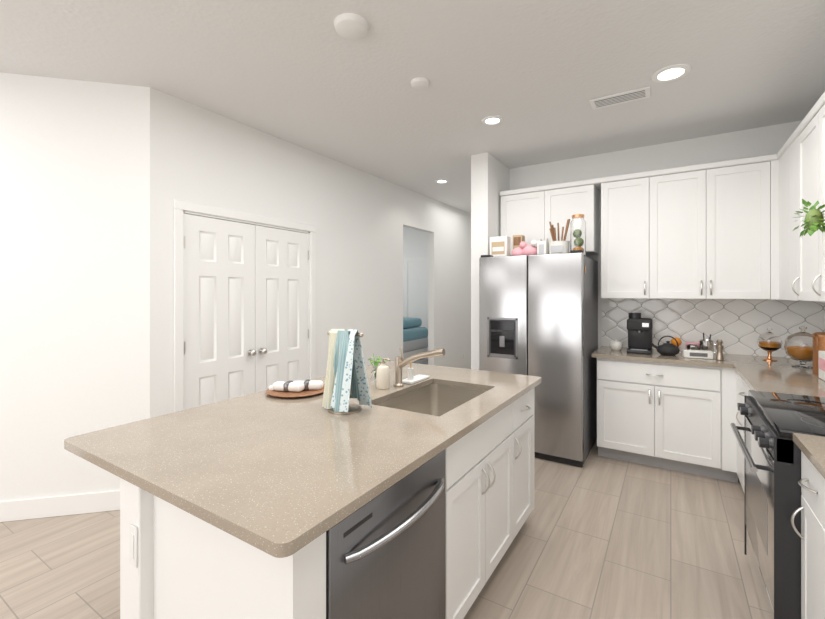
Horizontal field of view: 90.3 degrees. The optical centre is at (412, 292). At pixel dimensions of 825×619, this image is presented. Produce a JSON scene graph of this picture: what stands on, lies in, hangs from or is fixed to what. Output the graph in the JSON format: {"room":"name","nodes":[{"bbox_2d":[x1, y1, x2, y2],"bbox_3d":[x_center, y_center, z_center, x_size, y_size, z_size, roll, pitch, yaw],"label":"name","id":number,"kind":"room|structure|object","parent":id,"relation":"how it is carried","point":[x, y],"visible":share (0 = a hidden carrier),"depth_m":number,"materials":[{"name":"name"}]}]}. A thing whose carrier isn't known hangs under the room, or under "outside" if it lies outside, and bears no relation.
{"room":"kitchen","nodes":[
{"label":"kitchen","id":0,"kind":"room"},
{"bbox_2d":[0,72,149,500],"bbox_3d":[-3.554,0.025,2.442,3.600,2.850,0.100,0,0,-13],"label":"wall","id":1,"kind":"structure","parent":0,"point":[74,257],"depth_m":2.69,"materials":[{"name":"paint"}]},
{"bbox_2d":[0,490,119,521],"bbox_3d":[-3.541,1.385,2.391,2.490,0.130,2.549,0,0,32],"label":"baseboard","id":2,"kind":"structure","parent":1,"relation":"attached to","point":[46,507],"depth_m":2.66,"materials":[{"name":"white wood"}]},
{"bbox_2d":[150,88,470,417],"bbox_3d":[-0.287,0.025,5.268,0.100,2.850,5.790,0,0,32],"label":"wall","id":3,"kind":"structure","parent":0,"point":[359,219],"depth_m":4.19,"materials":[{"name":"paint"}]},
{"bbox_2d":[174,200,315,411],"bbox_3d":[-1.366,0.393,3.519,0.098,2.115,1.370,0,0,32],"label":"door frame","id":4,"kind":"structure","parent":3,"relation":"attached to","point":[179,288],"depth_m":3.04,"materials":[{"name":"white wood"}]},
{"bbox_2d":[184,214,308,408],"bbox_3d":[-1.329,0.429,3.496,0.107,2.018,1.220,0,0,32],"label":"pantry doors","id":5,"kind":"structure","parent":3,"relation":"in","point":[246,311],"depth_m":3.40,"materials":[{"name":"white wood"}]},
{"bbox_2d":[0,439,763,618],"bbox_3d":[-1.410,1.490,3.015,8.000,0.080,11.000,0,0,32],"label":"floor","id":6,"kind":"structure","parent":0,"point":[598,537],"depth_m":2.26,"materials":[{"name":"tile"}]},
{"bbox_2d":[108,379,541,618],"bbox_3d":[-0.051,1.005,1.906,0.813,0.890,1.989,0,0,32],"label":"kitchen island","id":7,"kind":"object","parent":6,"relation":"on","point":[399,499],"depth_m":1.24,"materials":[{"name":"white"}]},
{"bbox_2d":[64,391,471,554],"bbox_3d":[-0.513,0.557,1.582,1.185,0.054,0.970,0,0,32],"label":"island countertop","id":8,"kind":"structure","parent":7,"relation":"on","point":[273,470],"depth_m":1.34,"materials":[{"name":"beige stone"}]},
{"bbox_2d":[265,379,324,396],"bbox_3d":[-0.615,0.499,2.195,0.324,0.059,0.324,0,0,32],"label":"charger plate","id":9,"kind":"object","parent":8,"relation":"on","point":[307,387],"visible":0.98,"depth_m":2.16,"materials":[{"name":"brown"}]},
{"bbox_2d":[322,329,371,414],"bbox_3d":[-0.299,0.346,1.857,0.230,0.367,0.182,0,0,32],"label":"towel stand","id":10,"kind":"object","parent":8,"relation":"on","point":[346,378],"visible":1,"depth_m":1.84,"materials":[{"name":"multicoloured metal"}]},
{"bbox_2d":[310,371,523,426],"bbox_3d":[-0.076,0.545,2.276,1.185,0.030,0.670,0,0,32],"label":"island countertop","id":11,"kind":"structure","parent":7,"relation":"on","point":[491,400],"depth_m":2.08,"materials":[{"name":"beige stone"}]},
{"bbox_2d":[368,353,386,380],"bbox_3d":[-0.217,0.449,2.501,0.135,0.159,0.124,0,0,32],"label":"bud vase","id":12,"kind":"object","parent":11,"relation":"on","point":[373,373],"visible":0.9,"depth_m":2.47,"materials":[{"name":"clear glass"}]},
{"bbox_2d":[376,358,389,388],"bbox_3d":[-0.159,0.444,2.281,0.084,0.170,0.074,0,0,32],"label":"soap dispenser","id":13,"kind":"object","parent":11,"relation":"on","point":[383,376],"visible":1,"depth_m":2.25,"materials":[{"name":"beige ceramic"}]},
{"bbox_2d":[402,362,429,383],"bbox_3d":[0.017,0.455,2.483,0.082,0.149,0.220,0,0,32],"label":"sink caddy","id":14,"kind":"object","parent":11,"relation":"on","point":[411,379],"visible":0.79,"depth_m":2.43,"materials":[{"name":"white ceramic"}]},
{"bbox_2d":[392,347,444,386],"bbox_3d":[0.039,0.413,2.284,0.322,0.233,0.087,0,0,32],"label":"faucet","id":15,"kind":"object","parent":11,"relation":"on","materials":[{"name":"brown metal"}]},
{"bbox_2d":[376,379,487,414],"bbox_3d":[0.120,0.661,2.152,0.422,0.227,0.682,0,0,32],"label":"sink","id":16,"kind":"object","parent":11,"relation":"in","point":[433,398],"depth_m":2.45,"materials":[{"name":"metal"}]},
{"bbox_2d":[365,361,541,390],"bbox_3d":[0.211,0.545,2.733,1.185,0.030,0.410,0,0,32],"label":"island countertop","id":17,"kind":"structure","parent":7,"relation":"on","point":[441,374],"depth_m":2.57,"materials":[{"name":"beige stone"}]},
{"bbox_2d":[403,317,427,364],"bbox_3d":[-0.942,0.880,7.088,2.072,1.140,1.332,0,0,32],"label":"bed","id":18,"kind":"object","parent":6,"relation":"on","point":[415,338],"visible":0.17,"depth_m":6.78,"materials":[{"name":"blue fabric"}]},
{"bbox_2d":[479,250,597,467],"bbox_3d":[1.235,0.547,3.966,0.910,1.805,0.872,0,0,32],"label":"fridge","id":19,"kind":"object","parent":6,"relation":"on","point":[538,315],"visible":0.83,"depth_m":3.55,"materials":[{"name":"grey metal"}]},
{"bbox_2d":[490,236,509,256],"bbox_3d":[0.839,-0.426,3.932,0.170,0.220,0.111,0,0,32],"label":"snack box","id":20,"kind":"object","parent":19,"relation":"on","point":[499,245],"visible":0.73,"depth_m":3.88,"materials":[{"name":"white cardboard"}]},
{"bbox_2d":[513,235,524,248],"bbox_3d":[1.030,-0.436,3.972,0.090,0.240,0.100,0,0,32],"label":"box","id":21,"kind":"object","parent":19,"relation":"on","point":[518,240],"visible":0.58,"depth_m":3.93,"materials":[{"name":"beige cardboard"}]},
{"bbox_2d":[512,240,536,255],"bbox_3d":[1.041,-0.399,3.796,0.243,0.165,0.133,0,0,32],"label":"plush","id":22,"kind":"object","parent":19,"relation":"on","point":[524,248],"visible":0.79,"depth_m":3.74,"materials":[{"name":"pink fabric"}]},
{"bbox_2d":[537,241,548,254],"bbox_3d":[1.185,-0.391,3.721,0.080,0.150,0.120,0,0,32],"label":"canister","id":23,"kind":"object","parent":19,"relation":"on","point":[542,247],"visible":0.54,"depth_m":3.67,"materials":[{"name":"white ceramic"}]},
{"bbox_2d":[548,219,569,253],"bbox_3d":[1.314,-0.484,3.663,0.191,0.336,0.182,0,0,32],"label":"utensil crock","id":24,"kind":"object","parent":19,"relation":"on","point":[559,246],"visible":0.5,"depth_m":3.61,"materials":[{"name":"white ceramic"}]},
{"bbox_2d":[570,214,585,255],"bbox_3d":[1.445,-0.502,3.581,0.126,0.372,0.126,0,0,32],"label":"jar","id":25,"kind":"object","parent":19,"relation":"on","point":[578,232],"visible":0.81,"depth_m":3.53,"materials":[{"name":"clear glass"}]},
{"bbox_2d":[597,360,723,479],"bbox_3d":[2.142,1.005,3.607,0.880,0.890,0.606,0,0,32],"label":"base cabinet","id":26,"kind":"object","parent":6,"relation":"on","point":[666,416],"depth_m":3.33,"materials":[{"name":"white wood"}]},
{"bbox_2d":[592,344,812,367],"bbox_3d":[2.422,0.545,3.412,1.632,0.030,0.637,0,0,32],"label":"countertop","id":27,"kind":"structure","parent":26,"relation":"on","point":[604,352],"depth_m":3.32,"materials":[{"name":"beige stone"}]},
{"bbox_2d":[609,339,622,350],"bbox_3d":[1.885,0.479,3.800,0.112,0.100,0.112,0,0,32],"label":"sugar pot","id":28,"kind":"object","parent":27,"relation":"on","point":[615,345],"visible":1,"depth_m":3.76,"materials":[{"name":"white ceramic"}]},
{"bbox_2d":[627,313,652,354],"bbox_3d":[2.031,0.354,3.667,0.190,0.350,0.250,0,0,32],"label":"coffee maker","id":29,"kind":"object","parent":27,"relation":"on","point":[640,334],"visible":1,"depth_m":3.63,"materials":[{"name":"grey plastic"}]},
{"bbox_2d":[651,336,679,355],"bbox_3d":[2.166,0.447,3.517,0.211,0.165,0.170,0,0,32],"label":"tea kettle","id":30,"kind":"object","parent":27,"relation":"on","point":[667,348],"visible":1,"depth_m":3.46,"materials":[{"name":"grey metal"}]},
{"bbox_2d":[671,337,681,352],"bbox_3d":[2.352,0.462,3.660,0.084,0.134,0.084,0,0,32],"label":"orange on stand","id":31,"kind":"object","parent":27,"relation":"on","point":[673,341],"visible":0.46,"depth_m":3.63,"materials":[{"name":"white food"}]},
{"bbox_2d":[682,349,713,358],"bbox_3d":[2.331,0.500,3.354,0.200,0.058,0.090,0,0,26],"label":"serving tray","id":32,"kind":"object","parent":27,"relation":"on","point":[701,354],"visible":1,"depth_m":3.32,"materials":[{"name":"white"}]},
{"bbox_2d":[685,342,697,348],"bbox_3d":[2.441,0.481,3.586,0.090,0.095,0.070,0,0,32],"label":"box","id":33,"kind":"object","parent":32,"relation":"on","point":[694,343],"visible":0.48,"depth_m":3.59,"materials":[{"name":"pink"}]},
{"bbox_2d":[686,333,716,352],"bbox_3d":[2.466,0.434,3.483,0.238,0.190,0.128,0,0,32],"label":"steel canister","id":34,"kind":"object","parent":32,"relation":"on","point":[705,344],"visible":0.54,"depth_m":3.46,"materials":[{"name":"silver metal"}]},
{"bbox_2d":[715,339,723,360],"bbox_3d":[2.417,0.447,3.228,0.060,0.164,0.060,0,0,32],"label":"pepper mill","id":35,"kind":"object","parent":27,"relation":"on","point":[719,349],"visible":1,"depth_m":3.21,"materials":[{"name":"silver metal"}]},
{"bbox_2d":[757,328,781,360],"bbox_3d":[2.818,0.402,3.236,0.150,0.254,0.150,0,0,32],"label":"candy jar","id":36,"kind":"object","parent":27,"relation":"on","point":[769,342],"visible":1,"depth_m":3.20,"materials":[{"name":"clear glass"}]},
{"bbox_2d":[784,326,812,368],"bbox_3d":[2.792,0.383,2.933,0.200,0.292,0.200,0,0,32],"label":"candy jar","id":37,"kind":"object","parent":27,"relation":"on","point":[798,346],"visible":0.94,"depth_m":2.89,"materials":[{"name":"clear glass"}]},
{"bbox_2d":[732,372,815,531],"bbox_3d":[2.421,1.005,2.473,0.632,0.890,1.056,0,0,32],"label":"base cabinet","id":38,"kind":"object","parent":6,"relation":"on","point":[739,389],"depth_m":2.99,"materials":[{"name":"white wood"}]},
{"bbox_2d":[732,364,824,396],"bbox_3d":[2.398,0.545,2.457,0.655,0.030,1.005,0,0,32],"label":"countertop","id":39,"kind":"structure","parent":38,"relation":"on","point":[798,381],"depth_m":2.51,"materials":[{"name":"beige stone"}]},
{"bbox_2d":[812,332,824,374],"bbox_3d":[2.678,0.376,2.639,0.156,0.307,0.156,0,0,32],"label":"cutting board","id":40,"kind":"object","parent":39,"relation":"on","point":[818,341],"visible":0.81,"depth_m":2.64,"materials":[{"name":"brown wood"}]},
{"bbox_2d":[819,351,824,380],"bbox_3d":[2.518,0.444,2.479,0.061,0.170,0.160,0,0,32],"label":"box","id":41,"kind":"object","parent":39,"relation":"on","point":[822,365],"visible":1,"depth_m":2.50,"materials":[{"name":"white"}]},
{"bbox_2d":[730,390,824,618],"bbox_3d":[1.871,0.987,1.743,0.763,0.927,0.755,0,0,32],"label":"range","id":42,"kind":"object","parent":6,"relation":"on","point":[773,423],"visible":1,"depth_m":1.68,"materials":[{"name":"black metal"}]},
{"bbox_2d":[796,448,819,618],"bbox_3d":[1.651,1.005,1.250,0.632,0.890,0.305,0,0,32],"label":"base cabinet","id":43,"kind":"object","parent":6,"relation":"on","point":[809,482],"depth_m":1.45,"materials":[{"name":"white wood"}]},
{"bbox_2d":[793,433,824,483],"bbox_3d":[1.240,0.545,0.619,0.655,0.030,1.810,0,0,32],"label":"countertop","id":44,"kind":"structure","parent":43,"relation":"on","point":[813,447],"depth_m":1.41,"materials":[{"name":"beige stone"}]},
{"bbox_2d":[820,480,824,618],"bbox_3d":[1.408,1.005,0.865,0.632,0.890,0.605,0,0,32],"label":"base cabinet","id":45,"kind":"object","parent":6,"relation":"on","point":[822,486],"depth_m":1.33,"materials":[{"name":"white wood"}]},
{"bbox_2d":[0,0,824,213],"bbox_3d":[-1.410,-1.440,3.015,8.000,0.080,11.000,0,0,32],"label":"ceiling","id":46,"kind":"structure","parent":0,"point":[536,75],"depth_m":2.54,"materials":[{"name":"white paint"}]},
{"bbox_2d":[334,13,368,39],"bbox_3d":[-0.319,-1.382,2.139,0.180,0.034,0.180,0,0,32],"label":"smoke detector","id":47,"kind":"object","parent":46,"relation":"attached to","point":[352,26],"visible":1,"depth_m":2.10,"materials":[{"name":"white plastic"}]},
{"bbox_2d":[411,77,428,89],"bbox_3d":[0.049,-1.385,2.723,0.124,0.030,0.124,0,0,32],"label":"smoke detector","id":48,"kind":"object","parent":46,"relation":"attached to","point":[419,83],"visible":1,"depth_m":2.69,"materials":[{"name":"white plastic"}]},
{"bbox_2d":[435,179,448,182],"bbox_3d":[0.366,-1.393,5.123,0.170,0.011,0.170,0,0,32],"label":"recessed light","id":49,"kind":"object","parent":46,"relation":"in","point":[441,181],"visible":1,"depth_m":5.11,"materials":[{"name":"white"}]},
{"bbox_2d":[482,116,502,124],"bbox_3d":[0.646,-1.393,3.316,0.170,0.011,0.170,0,0,32],"label":"recessed light","id":50,"kind":"object","parent":46,"relation":"in","point":[491,120],"visible":1,"depth_m":3.32,"materials":[{"name":"white"}]},
{"bbox_2d":[589,86,650,109],"bbox_3d":[1.486,-1.392,2.941,0.380,0.016,0.170,0,0,32],"label":"ceiling vent","id":51,"kind":"object","parent":46,"relation":"in","point":[622,97],"visible":0.98,"depth_m":2.92,"materials":[{"name":"white metal"}]},
{"bbox_2d":[651,64,690,82],"bbox_3d":[1.641,-1.393,2.606,0.217,0.011,0.217,0,0,32],"label":"recessed light","id":52,"kind":"object","parent":46,"relation":"in","point":[670,73],"visible":1,"depth_m":2.60,"materials":[{"name":"white"}]},
{"bbox_2d":[403,227,427,316],"bbox_3d":[-0.603,0.025,8.238,3.600,2.850,0.100,0,0,32],"label":"wall","id":53,"kind":"structure","parent":0,"point":[415,243],"depth_m":7.78,"materials":[{"name":"paint"}]},
{"bbox_2d":[404,257,427,358],"bbox_3d":[0.229,0.390,7.645,0.900,2.120,0.018,0,0,32],"label":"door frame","id":54,"kind":"structure","parent":53,"relation":"attached to","point":[416,287],"depth_m":7.74,"materials":[{"name":"white"}]},
{"bbox_2d":[471,152,509,369],"bbox_3d":[0.859,0.025,4.423,0.180,2.850,0.700,0,0,32],"label":"wall","id":55,"kind":"structure","parent":0,"point":[490,177],"depth_m":4.15,"materials":[{"name":"paint"}]},
{"bbox_2d":[510,120,802,347],"bbox_3d":[2.183,0.025,4.002,2.870,2.850,0.100,0,0,32],"label":"wall","id":56,"kind":"structure","parent":0,"point":[767,140],"depth_m":3.90,"materials":[{"name":"paint"}]},
{"bbox_2d":[500,178,599,255],"bbox_3d":[1.403,-0.730,4.226,0.910,0.680,0.346,0,0,32],"label":"upper cabinet","id":57,"kind":"object","parent":56,"relation":"attached to","point":[528,212],"depth_m":4.06,"materials":[{"name":"white wood"}]},
{"bbox_2d":[600,170,651,299],"bbox_3d":[2.003,-0.510,3.848,0.390,1.120,0.346,0,0,32],"label":"upper cabinet","id":58,"kind":"object","parent":56,"relation":"attached to","point":[626,199],"depth_m":3.70,"materials":[{"name":"white wood"}]},
{"bbox_2d":[652,155,767,299],"bbox_3d":[2.541,-0.510,3.509,0.880,1.120,0.346,0,0,32],"label":"upper cabinet","id":59,"kind":"object","parent":56,"relation":"attached to","point":[728,256],"depth_m":3.36,"materials":[{"name":"white wood"}]},
{"bbox_2d":[768,140,787,303],"bbox_3d":[2.853,-0.510,2.937,0.395,1.120,0.328,0,0,32],"label":"upper cabinet","id":60,"kind":"object","parent":0,"relation":"attached to","point":[777,162],"depth_m":3.14,"materials":[{"name":"white wood"}]},
{"bbox_2d":[788,135,791,303],"bbox_3d":[2.722,-0.510,2.684,0.347,1.120,0.239,0,0,32],"label":"upper cabinet","id":61,"kind":"object","parent":0,"relation":"attached to","point":[790,139],"depth_m":2.84,"materials":[{"name":"white wood"}]},
{"bbox_2d":[792,103,815,303],"bbox_3d":[2.539,-0.510,2.392,0.347,1.120,0.451,0,0,32],"label":"upper cabinet","id":62,"kind":"object","parent":0,"relation":"attached to","point":[804,136],"depth_m":2.58,"materials":[{"name":"white wood"}]},
{"bbox_2d":[816,92,824,303],"bbox_3d":[2.299,-0.510,2.012,0.347,1.120,0.447,0,0,32],"label":"upper cabinet","id":63,"kind":"object","parent":0,"relation":"attached to","point":[820,104],"depth_m":2.27,"materials":[{"name":"white wood"}]},
{"bbox_2d":[793,199,824,237],"bbox_3d":[2.060,-0.574,2.111,0.154,0.573,0.168,0,0,32],"label":"hanging plant","id":64,"kind":"object","parent":63,"relation":"attached to","point":[814,220],"visible":1,"depth_m":2.11,"materials":[{"name":"green plant"}]}
]}

